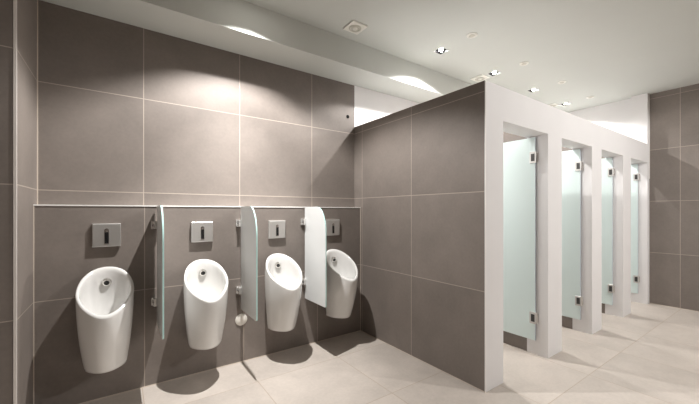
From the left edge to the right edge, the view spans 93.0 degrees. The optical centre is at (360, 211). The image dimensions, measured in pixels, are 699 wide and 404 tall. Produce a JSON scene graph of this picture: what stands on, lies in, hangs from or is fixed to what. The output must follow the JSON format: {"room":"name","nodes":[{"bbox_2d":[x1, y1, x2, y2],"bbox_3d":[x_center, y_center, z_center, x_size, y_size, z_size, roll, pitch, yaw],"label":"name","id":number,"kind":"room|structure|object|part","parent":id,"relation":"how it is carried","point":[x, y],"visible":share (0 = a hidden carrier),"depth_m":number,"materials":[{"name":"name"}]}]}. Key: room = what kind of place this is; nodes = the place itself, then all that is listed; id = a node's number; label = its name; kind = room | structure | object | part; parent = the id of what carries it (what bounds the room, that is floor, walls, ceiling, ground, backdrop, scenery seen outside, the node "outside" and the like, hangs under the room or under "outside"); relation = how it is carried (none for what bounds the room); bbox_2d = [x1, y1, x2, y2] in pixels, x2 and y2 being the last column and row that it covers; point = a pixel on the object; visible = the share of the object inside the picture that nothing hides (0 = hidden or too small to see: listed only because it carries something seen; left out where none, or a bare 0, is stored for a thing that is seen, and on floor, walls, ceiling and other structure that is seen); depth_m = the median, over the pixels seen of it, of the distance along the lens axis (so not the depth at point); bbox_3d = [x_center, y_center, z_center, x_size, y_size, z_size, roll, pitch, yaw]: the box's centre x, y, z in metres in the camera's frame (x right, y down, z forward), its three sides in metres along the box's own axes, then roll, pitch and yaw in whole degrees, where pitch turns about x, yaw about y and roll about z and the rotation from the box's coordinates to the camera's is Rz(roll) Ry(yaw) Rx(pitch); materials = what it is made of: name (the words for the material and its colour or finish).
{"room":"public restroom","nodes":[
{"label":"public restroom","id":0,"kind":"room"},
{"bbox_2d":[0,0,12,403],"bbox_3d":[-1.946,-0.149,1.164,1.018,2.460,0.012,0,0,-36],"label":"wall","id":1,"kind":"structure","parent":0,"point":[6,6],"depth_m":1.45,"materials":[{"name":"beige tile"}]},
{"bbox_2d":[13,0,16,403],"bbox_3d":[-1.526,-0.149,1.464,0.011,2.460,0.008,0,0,-36],"label":"trim","id":2,"kind":"structure","parent":1,"relation":"attached to","point":[14,1],"depth_m":1.46,"materials":[{"name":"silver metal"}]},
{"bbox_2d":[17,0,36,403],"bbox_3d":[-1.697,-0.149,1.623,0.100,2.460,0.439,0,0,-36],"label":"wall","id":3,"kind":"structure","parent":0,"point":[26,9],"depth_m":1.60,"materials":[{"name":"beige tile"}]},
{"bbox_2d":[37,0,37,203],"bbox_3d":[-1.784,-0.603,1.829,0.005,1.133,0.006,0,0,-36],"label":"trim","id":4,"kind":"structure","parent":3,"relation":"attached to","point":[37,0],"depth_m":1.83,"materials":[{"name":"metal"}]},
{"bbox_2d":[34,206,359,403],"bbox_3d":[-0.894,0.526,2.417,2.134,1.111,0.098,0,0,-36],"label":"wall","id":5,"kind":"structure","parent":0,"point":[64,253],"depth_m":2.06,"materials":[{"name":"beige tile"}]},
{"bbox_2d":[33,206,33,403],"bbox_3d":[-1.727,0.526,1.750,0.004,1.111,0.004,0,0,-36],"label":"trim","id":6,"kind":"structure","parent":5,"relation":"attached to","point":[33,206],"depth_m":1.75,"materials":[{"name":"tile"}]},
{"bbox_2d":[75,267,133,373],"bbox_3d":[-1.386,0.588,1.803,0.253,0.531,0.318,0,0,-36],"label":"urinal","id":7,"kind":"object","parent":5,"relation":"attached to","point":[104,297],"visible":1,"depth_m":1.77,"materials":[{"name":"ceramic"}]},
{"bbox_2d":[92,223,120,246],"bbox_3d":[-1.471,0.138,1.920,0.133,0.135,0.028,0,0,-36],"label":"flush plate","id":8,"kind":"object","parent":5,"relation":"attached to","point":[105,234],"visible":1,"depth_m":1.91,"materials":[{"name":"silver metal"}]},
{"bbox_2d":[151,205,163,338],"bbox_3d":[-1.172,0.331,1.938,0.068,0.731,0.350,0,0,-36],"label":"divider","id":9,"kind":"object","parent":5,"relation":"attached to","point":[158,301],"visible":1,"depth_m":1.88,"materials":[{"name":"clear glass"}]},
{"bbox_3d":[-1.167,0.331,1.931,0.008,0.731,0.332,0,0,-36],"label":"glass panel","id":10,"kind":"part","parent":9,"relation":"part of","materials":[{"name":"white"}]},
{"bbox_2d":[33,204,360,207],"bbox_3d":[-0.892,-0.033,2.416,2.134,0.007,0.102,0,0,-36],"label":"trim","id":11,"kind":"structure","parent":5,"relation":"on","point":[33,204],"depth_m":2.10,"materials":[{"name":"silver metal"}]},
{"bbox_2d":[191,222,212,241],"bbox_3d":[-1.060,0.138,2.219,0.133,0.135,0.028,0,0,-36],"label":"flush plate","id":12,"kind":"object","parent":5,"relation":"attached to","point":[200,231],"visible":1,"depth_m":2.21,"materials":[{"name":"silver metal"}]},
{"bbox_2d":[183,259,227,349],"bbox_3d":[-0.975,0.588,2.101,0.253,0.531,0.318,0,0,-36],"label":"urinal","id":13,"kind":"object","parent":5,"relation":"attached to","point":[205,285],"visible":1,"depth_m":2.04,"materials":[{"name":"ceramic"}]},
{"bbox_2d":[79,330,359,403],"bbox_3d":[-0.864,1.080,2.376,2.134,0.005,0.005,0,0,-36],"label":"trim","id":14,"kind":"structure","parent":5,"relation":"attached to","point":[359,330],"depth_m":2.23,"materials":[{"name":"tile"}]},
{"bbox_2d":[235,314,246,325],"bbox_3d":[-0.856,0.777,2.379,0.084,0.084,0.008,0,0,-36],"label":"cap","id":15,"kind":"object","parent":5,"relation":"attached to","point":[241,319],"visible":1,"depth_m":2.38,"materials":[{"name":"silver metal"}]},
{"bbox_2d":[236,206,257,320],"bbox_3d":[-0.759,0.331,2.238,0.068,0.731,0.350,0,0,-36],"label":"divider","id":16,"kind":"object","parent":5,"relation":"attached to","point":[248,289],"visible":1,"depth_m":2.21,"materials":[{"name":"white glass"}]},
{"bbox_2d":[268,220,284,238],"bbox_3d":[-0.637,0.138,2.526,0.133,0.135,0.028,0,0,-36],"label":"flush plate","id":17,"kind":"object","parent":5,"relation":"attached to","point":[276,229],"visible":1,"depth_m":2.51,"materials":[{"name":"silver metal"}]},
{"bbox_2d":[265,253,301,331],"bbox_3d":[-0.552,0.588,2.408,0.253,0.531,0.318,0,0,-36],"label":"urinal","id":18,"kind":"object","parent":5,"relation":"attached to","point":[283,275],"visible":1,"depth_m":2.34,"materials":[{"name":"ceramic"}]},
{"bbox_2d":[300,207,326,306],"bbox_3d":[-0.353,0.331,2.533,0.068,0.731,0.350,0,0,-36],"label":"divider","id":19,"kind":"object","parent":5,"relation":"attached to","point":[315,280],"visible":0.96,"depth_m":2.51,"materials":[{"name":"white glass"}]},
{"bbox_2d":[325,219,339,235],"bbox_3d":[-0.237,0.138,2.816,0.133,0.135,0.028,0,0,-36],"label":"flush plate","id":20,"kind":"object","parent":5,"relation":"attached to","point":[332,226],"visible":0.97,"depth_m":2.81,"materials":[{"name":"silver metal"}]},
{"bbox_2d":[326,249,357,317],"bbox_3d":[-0.152,0.588,2.699,0.253,0.531,0.318,0,0,-36],"label":"urinal","id":21,"kind":"object","parent":5,"relation":"attached to","point":[342,272],"visible":0.94,"depth_m":2.62,"materials":[{"name":"ceramic"}]},
{"bbox_2d":[360,208,360,329],"bbox_3d":[-0.002,0.526,3.003,0.005,1.111,0.004,0,0,-36],"label":"trim","id":22,"kind":"structure","parent":5,"relation":"attached to","point":[360,208],"depth_m":3.00,"materials":[{"name":"metal"}]},
{"bbox_2d":[38,0,419,206],"bbox_3d":[0.377,-0.149,3.462,5.619,2.460,0.100,0,0,-36],"label":"wall","id":23,"kind":"structure","parent":0,"point":[128,114],"depth_m":2.24,"materials":[{"name":"beige tile"}]},
{"bbox_2d":[41,0,471,102],"bbox_3d":[0.502,-1.274,3.290,5.419,0.209,0.325,0,0,-36],"label":"ceiling","id":24,"kind":"structure","parent":0,"point":[241,27],"depth_m":2.37,"materials":[{"name":"paint"}]},
{"bbox_2d":[83,301,698,403],"bbox_3d":[1.350,1.111,1.246,6.449,0.060,4.630,0,0,-36],"label":"floor","id":25,"kind":"structure","parent":0,"point":[650,354],"depth_m":2.17,"materials":[{"name":"beige tile"}]},
{"bbox_2d":[354,80,484,390],"bbox_3d":[0.355,0.149,2.544,0.036,1.864,1.361,0,0,-36],"label":"wall partition","id":26,"kind":"structure","parent":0,"point":[419,169],"depth_m":2.33,"materials":[{"name":"beige tile"}]},
{"bbox_2d":[360,330,484,392],"bbox_3d":[0.370,1.080,2.490,0.005,0.005,1.269,0,0,-36],"label":"trim","id":27,"kind":"structure","parent":26,"relation":"attached to","point":[360,330],"depth_m":2.31,"materials":[{"name":"tile"}]},
{"bbox_2d":[243,0,698,111],"bbox_3d":[1.350,-1.385,1.246,6.449,0.012,4.630,0,0,-36],"label":"ceiling","id":28,"kind":"structure","parent":0,"point":[609,51],"depth_m":2.66,"materials":[{"name":"paint"}]},
{"bbox_2d":[343,20,367,34],"bbox_3d":[-0.041,-1.369,2.479,0.134,0.019,0.138,0,0,-36],"label":"ceiling vent","id":29,"kind":"object","parent":28,"relation":"in","point":[355,27],"visible":1,"depth_m":2.46,"materials":[{"name":"white plastic"}]},
{"bbox_2d":[349,25,360,31],"bbox_3d":[-0.041,-1.366,2.479,0.094,0.006,0.094,0,0,-36],"label":"grille","id":30,"kind":"object","parent":29,"relation":"attached to","point":[352,28],"depth_m":2.47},
{"bbox_2d":[434,47,448,53],"bbox_3d":[0.692,-1.411,2.850,0.091,0.075,0.091,0,0,-36],"label":"recessed light","id":31,"kind":"object","parent":28,"relation":"in","point":[441,50],"visible":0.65,"depth_m":2.87,"materials":[{"name":"silver plastic"}]},
{"bbox_2d":[467,32,477,37],"bbox_3d":[0.871,-1.372,2.593,0.082,0.014,0.082,0,0,-36],"label":"ceiling sensor","id":32,"kind":"object","parent":28,"relation":"attached to","point":[473,34],"visible":1,"depth_m":2.58,"materials":[{"name":"white plastic"}]},
{"bbox_2d":[470,74,488,81],"bbox_3d":[1.231,-1.369,3.427,0.134,0.019,0.138,0,0,-36],"label":"ceiling vent","id":33,"kind":"object","parent":28,"relation":"in","point":[481,77],"visible":1,"depth_m":3.41,"materials":[{"name":"white plastic"}]},
{"bbox_2d":[488,71,499,75],"bbox_3d":[1.336,-1.411,3.318,0.091,0.075,0.091,0,0,-36],"label":"recessed light","id":34,"kind":"object","parent":28,"relation":"in","point":[494,72],"visible":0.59,"depth_m":3.34,"materials":[{"name":"silver plastic"}]},
{"bbox_2d":[519,61,528,65],"bbox_3d":[1.522,-1.372,3.090,0.082,0.014,0.082,0,0,-36],"label":"ceiling sensor","id":35,"kind":"object","parent":28,"relation":"attached to","point":[525,62],"visible":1,"depth_m":3.08,"materials":[{"name":"white plastic"}]},
{"bbox_2d":[503,132,526,350],"bbox_3d":[1.020,0.149,3.118,0.213,1.864,1.212,0,0,-36],"label":"wall","id":36,"kind":"structure","parent":0,"point":[511,339],"depth_m":2.66,"materials":[{"name":"beige tile"}]},
{"bbox_2d":[562,147,571,328],"bbox_3d":[1.674,0.149,3.593,0.211,1.864,1.212,0,0,-36],"label":"wall","id":37,"kind":"structure","parent":0,"point":[566,321],"depth_m":3.08,"materials":[{"name":"beige tile"}]},
{"bbox_2d":[486,80,648,391],"bbox_3d":[2.028,-0.149,3.005,3.285,2.460,0.155,0,0,-36],"label":"wall","id":38,"kind":"structure","parent":0,"point":[508,111],"depth_m":2.54,"materials":[{"name":"white paint"}]},
{"bbox_2d":[485,80,485,392],"bbox_3d":[0.746,0.149,1.979,0.007,1.865,0.002,0,0,-36],"label":"trim","id":39,"kind":"structure","parent":38,"relation":"attached to","point":[485,80],"depth_m":1.98,"materials":[{"name":"silver metal"}]},
{"bbox_2d":[503,137,537,340],"bbox_3d":[1.151,0.207,2.722,0.025,1.532,0.592,0,0,-36],"label":"door","id":40,"kind":"structure","parent":38,"relation":"in","point":[520,157],"depth_m":2.59,"materials":[{"name":"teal glass"}]},
{"bbox_2d":[562,149,582,319],"bbox_3d":[1.806,0.207,3.197,0.025,1.532,0.592,0,0,-36],"label":"door","id":41,"kind":"structure","parent":38,"relation":"in","point":[572,165],"depth_m":3.03,"materials":[{"name":"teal glass"}]},
{"bbox_2d":[602,157,614,304],"bbox_3d":[2.448,0.207,3.663,0.025,1.532,0.592,0,0,-36],"label":"door","id":42,"kind":"structure","parent":38,"relation":"in","point":[608,171],"depth_m":3.47,"materials":[{"name":"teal glass"}]},
{"bbox_2d":[631,164,639,293],"bbox_3d":[3.116,0.207,4.149,0.025,1.532,0.592,0,0,-36],"label":"door","id":43,"kind":"structure","parent":38,"relation":"in","point":[635,176],"depth_m":3.95,"materials":[{"name":"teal glass"}]},
{"bbox_2d":[649,94,649,178],"bbox_3d":[3.398,-0.881,3.901,0.013,0.996,0.004,0,0,-36],"label":"trim","id":44,"kind":"structure","parent":38,"relation":"attached to","point":[649,94],"depth_m":3.90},
{"bbox_2d":[602,157,604,312],"bbox_3d":[2.323,0.149,4.064,0.229,1.864,1.212,0,0,-36],"label":"wall","id":45,"kind":"structure","parent":0,"point":[603,305],"depth_m":3.52,"materials":[{"name":"beige tile"}]},
{"bbox_2d":[567,83,698,310],"bbox_3d":[4.000,-0.149,3.170,0.100,2.460,4.630,0,0,-36],"label":"wall","id":46,"kind":"structure","parent":0,"point":[674,113],"depth_m":3.75,"materials":[{"name":"beige tile"}]}
]}

